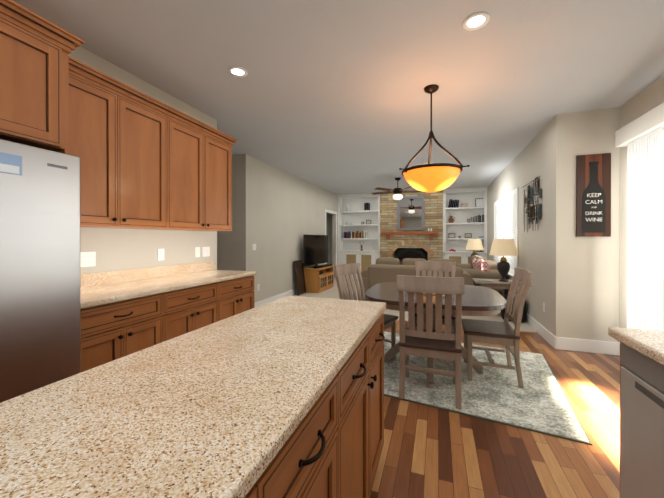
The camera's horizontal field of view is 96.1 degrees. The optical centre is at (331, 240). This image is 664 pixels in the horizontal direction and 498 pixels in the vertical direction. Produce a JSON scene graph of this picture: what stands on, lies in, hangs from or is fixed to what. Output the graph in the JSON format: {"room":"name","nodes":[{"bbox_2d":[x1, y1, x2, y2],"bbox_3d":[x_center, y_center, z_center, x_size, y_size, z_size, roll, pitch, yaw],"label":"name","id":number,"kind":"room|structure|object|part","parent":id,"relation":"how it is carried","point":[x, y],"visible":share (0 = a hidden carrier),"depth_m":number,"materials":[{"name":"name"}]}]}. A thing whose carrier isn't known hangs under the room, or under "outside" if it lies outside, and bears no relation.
{"room":"dining room and kitchen","nodes":[
{"label":"dining room and kitchen","id":0,"kind":"room"},
{"bbox_2d":[69,46,220,273],"bbox_3d":[-2.278,-0.094,1.386,0.120,2.740,4.860,0,0,20],"label":"wall","id":1,"kind":"structure","parent":0,"point":[115,249],"depth_m":2.72,"materials":[{"name":"paint"}]},
{"bbox_2d":[0,0,84,153],"bbox_3d":[-1.893,0.068,1.324,0.644,2.413,1.044,0,0,20],"label":"upper cabinet","id":2,"kind":"object","parent":1,"relation":"attached to","point":[36,49],"visible":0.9,"depth_m":1.53,"materials":[{"name":"brown wood"}]},
{"bbox_2d":[80,252,95,266],"bbox_3d":[-1.884,0.148,2.298,0.009,0.115,0.118,0,0,20],"label":"outlet","id":3,"kind":"object","parent":1,"relation":"attached to","point":[87,259],"depth_m":2.30,"materials":[{"name":"white plastic"}]},
{"bbox_2d":[69,68,176,229],"bbox_3d":[-1.716,-0.589,2.260,0.351,0.979,0.917,0,0,20],"label":"upper cabinet","id":4,"kind":"object","parent":1,"relation":"attached to","point":[148,162],"depth_m":2.20,"materials":[{"name":"brown wood"}]},
{"bbox_2d":[80,261,214,288],"bbox_3d":[-1.722,0.306,2.740,0.020,0.104,1.818,0,0,20],"label":"backsplash","id":5,"kind":"structure","parent":1,"relation":"attached to","point":[110,278],"depth_m":2.67,"materials":[{"name":"beige stone"}]},
{"bbox_2d":[158,249,163,260],"bbox_3d":[-1.667,0.142,2.910,0.009,0.115,0.072,0,0,20],"label":"outlet","id":6,"kind":"object","parent":1,"relation":"attached to","point":[160,251],"depth_m":2.90,"materials":[{"name":"white plastic"}]},
{"bbox_2d":[195,247,199,256],"bbox_3d":[-1.510,0.135,3.353,0.009,0.115,0.072,0,0,20],"label":"outlet","id":7,"kind":"object","parent":1,"relation":"attached to","point":[197,249],"depth_m":3.34,"materials":[{"name":"white plastic"}]},
{"bbox_2d":[177,116,232,230],"bbox_3d":[-1.450,-0.591,3.008,0.351,0.979,0.918,0,0,20],"label":"upper cabinet","id":8,"kind":"object","parent":1,"relation":"attached to","point":[204,160],"depth_m":2.96,"materials":[{"name":"brown wood"}]},
{"bbox_2d":[202,247,209,256],"bbox_3d":[-1.467,0.135,3.476,0.009,0.115,0.118,0,0,20],"label":"outlet","id":9,"kind":"object","parent":1,"relation":"attached to","point":[205,250],"depth_m":3.46,"materials":[{"name":"white plastic"}]},
{"bbox_2d":[221,155,240,270],"bbox_3d":[-2.149,-0.106,5.415,1.230,2.740,0.120,0,0,20],"label":"wall","id":10,"kind":"structure","parent":0,"point":[230,240],"depth_m":5.19,"materials":[{"name":"paint"}]},
{"bbox_2d":[241,154,337,301],"bbox_3d":[-0.625,-0.113,7.691,0.120,2.740,5.430,0,0,20],"label":"wall","id":11,"kind":"structure","parent":0,"point":[278,207],"depth_m":6.12,"materials":[{"name":"paint"}]},
{"bbox_2d":[255,288,296,306],"bbox_3d":[-0.834,1.189,6.902,0.016,0.139,3.826,0,0,20],"label":"baseboard","id":12,"kind":"structure","parent":11,"relation":"attached to","point":[292,292],"depth_m":6.05,"materials":[{"name":"white"}]},
{"bbox_2d":[325,209,336,264],"bbox_3d":[-0.025,0.166,9.172,0.018,2.147,1.060,0,0,20],"label":"trim","id":13,"kind":"structure","parent":11,"relation":"attached to","point":[330,211],"depth_m":9.53,"materials":[{"name":"white wood"}]},
{"bbox_2d":[13,0,663,194],"bbox_3d":[0.071,-1.522,4.146,6.660,0.100,11.640,0,0,20],"label":"ceiling","id":14,"kind":"structure","parent":0,"point":[332,96],"depth_m":2.55,"materials":[{"name":"paint"}]},
{"bbox_2d":[228,66,247,77],"bbox_3d":[-0.819,-1.462,2.594,0.165,0.010,0.165,0,0,-19],"label":"recessed light","id":15,"kind":"object","parent":14,"relation":"in","point":[236,71],"depth_m":2.59,"materials":[{"name":"white plastic"}]},
{"bbox_2d":[372,178,411,199],"bbox_3d":[1.588,-1.218,7.159,1.369,0.523,1.308,0,0,20],"label":"ceiling fan","id":16,"kind":"object","parent":14,"relation":"hanging from","point":[397,192],"visible":0.96,"depth_m":7.04,"materials":[{"name":"brown metal"}]},
{"bbox_2d":[399,84,469,192],"bbox_3d":[0.991,-0.965,2.902,0.605,1.003,0.626,0,0,20],"label":"pendant lamp","id":17,"kind":"object","parent":14,"relation":"hanging from","point":[432,177],"visible":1,"depth_m":2.74,"materials":[{"name":"orange glass"}]},
{"bbox_2d":[463,12,489,30],"bbox_3d":[0.963,-1.461,1.994,0.165,0.010,0.165,0,0,14],"label":"recessed light","id":18,"kind":"object","parent":14,"relation":"in","point":[476,21],"depth_m":1.99,"materials":[{"name":"white plastic"}]},
{"bbox_2d":[292,278,537,332],"bbox_3d":[1.183,1.282,7.288,6.660,0.072,4.990,0,0,20],"label":"floor carpet","id":19,"kind":"object","parent":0,"point":[333,293],"depth_m":5.09,"materials":[{"name":"beige carpet"}]},
{"bbox_2d":[294,260,305,295],"bbox_3d":[-0.733,0.857,6.878,0.142,0.776,0.400,0,0,20],"label":"speaker","id":20,"kind":"object","parent":19,"relation":"on","point":[300,277],"visible":1,"depth_m":6.87,"materials":[{"name":"brown wood"}]},
{"bbox_2d":[303,234,333,292],"bbox_3d":[-0.349,0.556,7.516,0.478,1.378,1.278,0,0,20],"label":"media stand","id":21,"kind":"object","parent":19,"relation":"on","point":[319,278],"visible":0.94,"depth_m":7.28,"materials":[{"name":"brown wood"}]},
{"bbox_2d":[303,235,327,267],"bbox_3d":[-0.377,0.272,7.525,0.262,0.810,1.278,0,0,20],"label":"screen","id":22,"kind":"object","parent":21,"relation":"on","point":[315,247],"depth_m":7.37,"materials":[{"name":"black"}]},
{"bbox_2d":[338,193,379,278],"bbox_3d":[0.900,-0.124,9.717,1.396,2.725,0.348,0,0,20],"label":"built-in shelves","id":23,"kind":"object","parent":19,"relation":"on","point":[358,228],"visible":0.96,"depth_m":9.75,"materials":[{"name":"white wood"}]},
{"bbox_3d":[0.857,-0.439,9.743,0.955,1.549,0.190,0,0,20],"label":"decor shelf","id":24,"kind":"part","parent":23,"relation":"part of","materials":[{"name":"white wood"}]},
{"bbox_2d":[380,190,442,261],"bbox_3d":[2.417,-0.123,9.146,1.840,2.725,0.410,0,0,20],"label":"stone fireplace","id":25,"kind":"object","parent":19,"relation":"on","point":[400,247],"visible":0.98,"depth_m":8.95,"materials":[{"name":"beige"}]},
{"bbox_2d":[381,228,438,239],"bbox_3d":[2.300,-0.181,8.876,1.660,0.330,0.198,0,0,20],"label":"mantel shelf","id":26,"kind":"object","parent":25,"relation":"attached to","point":[428,232],"visible":1,"depth_m":8.76,"materials":[{"name":"brown wood"}]},
{"bbox_2d":[397,196,423,230],"bbox_3d":[2.354,-0.804,8.938,0.780,1.025,0.036,0,0,20],"label":"mirror","id":27,"kind":"object","parent":25,"relation":"attached to","point":[410,212],"visible":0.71,"depth_m":8.94,"materials":[{"name":"grey mirror"}]},
{"bbox_2d":[361,258,472,300],"bbox_3d":[1.588,0.799,5.737,1.970,0.902,0.880,0,0,20],"label":"sofa","id":28,"kind":"object","parent":19,"relation":"on","point":[381,270],"visible":0.35,"depth_m":5.50,"materials":[{"name":"fabric"}]},
{"bbox_2d":[443,187,486,263],"bbox_3d":[3.843,-0.121,8.673,1.161,2.725,0.348,0,0,20],"label":"built-in shelves","id":29,"kind":"object","parent":19,"relation":"on","point":[464,215],"visible":0.83,"depth_m":8.72,"materials":[{"name":"white wood"}]},
{"bbox_3d":[3.904,-0.433,8.664,0.980,1.542,0.186,0,0,20],"label":"decor shelf","id":30,"kind":"part","parent":29,"relation":"part of","materials":[{"name":"white wood"}]},
{"bbox_2d":[457,255,504,295],"bbox_3d":[3.142,0.797,6.512,0.880,0.902,1.570,0,0,20],"label":"loveseat","id":31,"kind":"object","parent":19,"relation":"on","point":[480,267],"visible":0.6,"depth_m":5.83,"materials":[{"name":"fabric"}]},
{"bbox_2d":[472,237,519,295],"bbox_3d":[2.791,0.603,5.097,0.675,1.298,0.500,0,0,20],"label":"end table","id":32,"kind":"object","parent":19,"relation":"on","point":[503,247],"visible":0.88,"depth_m":4.94,"materials":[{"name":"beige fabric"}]},
{"bbox_2d":[489,237,517,281],"bbox_3d":[2.907,0.324,5.055,0.430,0.740,0.430,0,0,20],"label":"table lamp","id":33,"kind":"object","parent":32,"relation":"on","point":[503,247],"depth_m":4.96,"materials":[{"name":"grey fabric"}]},
{"bbox_2d":[501,292,525,321],"bbox_3d":[2.824,1.030,4.646,0.320,0.446,0.230,0,0,20],"label":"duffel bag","id":34,"kind":"object","parent":19,"relation":"on","point":[523,313],"visible":0.33,"depth_m":4.53,"materials":[{"name":"black"}]},
{"bbox_2d":[466,238,483,256],"bbox_3d":[3.581,0.599,7.480,0.550,1.291,0.500,0,0,20],"label":"table lamp","id":35,"kind":"object","parent":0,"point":[474,244],"visible":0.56,"depth_m":7.34,"materials":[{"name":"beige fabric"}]},
{"bbox_2d":[370,321,619,497],"bbox_3d":[-0.763,1.305,1.803,6.660,0.060,6.650,0,0,20],"label":"floor","id":36,"kind":"structure","parent":0,"point":[429,452],"depth_m":1.82,"materials":[{"name":"brown wood"}]},
{"bbox_2d":[0,139,80,402],"bbox_3d":[-1.809,0.414,1.301,0.762,1.725,0.900,0,0,20],"label":"refrigerator","id":37,"kind":"object","parent":36,"relation":"on","point":[40,324],"visible":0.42,"depth_m":1.44,"materials":[{"name":"silver metal"}]},
{"bbox_2d":[81,293,171,371],"bbox_3d":[-1.647,0.835,2.099,0.591,0.873,0.657,0,0,20],"label":"base cabinet","id":38,"kind":"object","parent":36,"relation":"on","point":[126,312],"depth_m":1.98,"materials":[{"name":"brown wood"}]},
{"bbox_2d":[80,269,255,308],"bbox_3d":[-1.447,0.378,2.643,0.603,0.039,1.818,0,0,20],"label":"countertop","id":39,"kind":"structure","parent":38,"relation":"on","point":[91,296],"depth_m":2.36,"materials":[{"name":"beige stone"}]},
{"bbox_2d":[172,281,223,337],"bbox_3d":[-1.456,0.834,2.637,0.591,0.873,0.716,0,0,20],"label":"base cabinet","id":40,"kind":"object","parent":36,"relation":"on","point":[192,309],"depth_m":2.57,"materials":[{"name":"brown wood"}]},
{"bbox_2d":[224,277,254,318],"bbox_3d":[-1.266,0.832,3.175,0.591,0.873,0.657,0,0,20],"label":"base cabinet","id":41,"kind":"object","parent":36,"relation":"on","point":[239,297],"depth_m":3.11,"materials":[{"name":"brown wood"}]},
{"bbox_2d":[244,307,385,497],"bbox_3d":[-0.508,0.841,0.295,0.648,0.873,3.243,0,0,20],"label":"kitchen island","id":42,"kind":"object","parent":36,"relation":"on","point":[335,451],"depth_m":0.95,"materials":[{"name":"brown wood"}]},
{"bbox_2d":[0,295,385,497],"bbox_3d":[-0.537,0.385,0.300,0.650,0.039,3.276,0,0,20],"label":"island countertop","id":43,"kind":"structure","parent":42,"relation":"on","point":[198,413],"depth_m":0.64,"materials":[{"name":"beige stone"}]},
{"bbox_2d":[383,331,591,444],"bbox_3d":[0.936,1.264,3.094,2.324,0.011,1.624,0,0,27],"label":"dining rug","id":44,"kind":"object","parent":36,"relation":"on","point":[539,402],"visible":0.42,"depth_m":2.47,"materials":[{"name":"grey carpet"}]},
{"bbox_2d":[334,263,397,356],"bbox_3d":[0.360,0.765,3.192,0.546,0.988,0.482,0,0,38],"label":"dining chair","id":45,"kind":"object","parent":44,"relation":"on","point":[342,272],"visible":0.38,"depth_m":3.27,"materials":[{"name":"brown wood"}]},
{"bbox_2d":[397,275,463,408],"bbox_3d":[0.812,0.767,2.470,0.482,0.988,0.546,0,0,20],"label":"dining chair","id":46,"kind":"object","parent":44,"relation":"on","point":[430,342],"visible":1,"depth_m":2.28,"materials":[{"name":"brown wood"}]},
{"bbox_2d":[415,261,455,331],"bbox_3d":[1.209,0.764,3.503,0.482,0.988,0.546,0,0,20],"label":"dining chair","id":47,"kind":"object","parent":44,"relation":"on","point":[435,267],"visible":0.27,"depth_m":3.71,"materials":[{"name":"brown wood"}]},
{"bbox_2d":[365,282,505,387],"bbox_3d":[0.991,0.845,2.977,1.230,0.824,1.230,0,0,20],"label":"dining table","id":48,"kind":"object","parent":44,"relation":"on","point":[480,301],"visible":0.44,"depth_m":2.65,"materials":[{"name":"brown wood"}]},
{"bbox_2d":[462,268,531,387],"bbox_3d":[1.524,0.766,2.810,0.546,0.988,0.482,0,0,20],"label":"dining chair","id":49,"kind":"object","parent":44,"relation":"on","point":[505,334],"visible":0.96,"depth_m":2.67,"materials":[{"name":"brown wood"}]},
{"bbox_2d":[608,327,663,474],"bbox_3d":[1.165,0.824,-0.509,1.234,0.912,3.336,0,0,20],"label":"base cabinet","id":50,"kind":"object","parent":36,"relation":"on","point":[648,343],"visible":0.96,"depth_m":1.12,"materials":[{"name":"brown wood"}]},
{"bbox_2d":[620,342,663,497],"bbox_3d":[1.356,0.842,0.825,0.612,0.872,0.606,0,0,20],"label":"dishwasher","id":51,"kind":"object","parent":36,"relation":"on","point":[642,426],"visible":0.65,"depth_m":1.08,"materials":[{"name":"silver metal"}]},
{"bbox_2d":[487,113,568,337],"bbox_3d":[3.613,-0.108,6.103,0.120,2.740,5.590,0,0,20],"label":"wall","id":52,"kind":"structure","parent":0,"point":[544,252],"depth_m":3.83,"materials":[{"name":"paint"}]},
{"bbox_2d":[494,197,503,261],"bbox_3d":[3.746,-0.130,6.730,0.045,1.550,1.070,0,0,20],"label":"window blinds","id":53,"kind":"object","parent":52,"relation":"attached to","point":[499,219],"visible":0.56,"depth_m":6.68,"materials":[{"name":"white"}]},
{"bbox_2d":[504,187,518,276],"bbox_3d":[3.348,-0.127,5.608,0.045,1.550,1.090,0,0,20],"label":"window blinds","id":54,"kind":"object","parent":52,"relation":"attached to","point":[511,214],"visible":0.67,"depth_m":5.45,"materials":[{"name":"white"}]},
{"bbox_2d":[522,176,540,231],"bbox_3d":[2.884,-0.491,4.316,0.048,0.756,0.948,0,0,20],"label":"metal sculpture","id":55,"kind":"object","parent":52,"relation":"attached to","point":[532,212],"visible":1,"depth_m":4.29,"materials":[{"name":"black metal"}]},
{"bbox_2d":[505,295,557,348],"bbox_3d":[3.527,1.192,6.064,0.018,0.139,5.484,0,0,20],"label":"baseboard","id":56,"kind":"structure","parent":52,"relation":"attached to","point":[547,335],"depth_m":3.85,"materials":[{"name":"white"}]},
{"bbox_2d":[569,106,620,341],"bbox_3d":[2.968,-0.100,3.419,0.450,2.740,0.140,0,0,20],"label":"wall","id":57,"kind":"structure","parent":0,"point":[578,287],"depth_m":3.37,"materials":[{"name":"paint"}]},
{"bbox_2d":[558,337,619,354],"bbox_3d":[2.905,1.200,3.383,0.558,0.139,0.014,0,0,20],"label":"baseboard","id":58,"kind":"structure","parent":57,"relation":"attached to","point":[584,345],"depth_m":3.37,"materials":[{"name":"white"}]},
{"bbox_2d":[576,153,610,236],"bbox_3d":[2.942,-0.502,3.357,0.308,0.925,0.027,0,0,20],"label":"sign","id":59,"kind":"object","parent":57,"relation":"attached to","point":[593,195],"visible":1,"depth_m":3.35,"materials":[{"name":"brown wood"}]},
{"bbox_2d":[617,75,663,342],"bbox_3d":[2.238,-0.091,0.479,0.120,2.740,6.170,0,0,20],"label":"wall","id":60,"kind":"structure","parent":0,"point":[652,96],"depth_m":3.18,"materials":[{"name":"paint"}]},
{"bbox_2d":[615,102,663,146],"bbox_3d":[2.681,-1.066,2.112,0.091,0.170,2.210,0,0,20],"label":"valance","id":61,"kind":"object","parent":60,"relation":"attached to","point":[652,120],"visible":1,"depth_m":2.77,"materials":[{"name":"white"}]},
{"bbox_2d":[627,126,663,330],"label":"window","id":62,"kind":"structure","parent":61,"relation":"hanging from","point":[645,231],"depth_m":2.77,"materials":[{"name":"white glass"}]}
]}

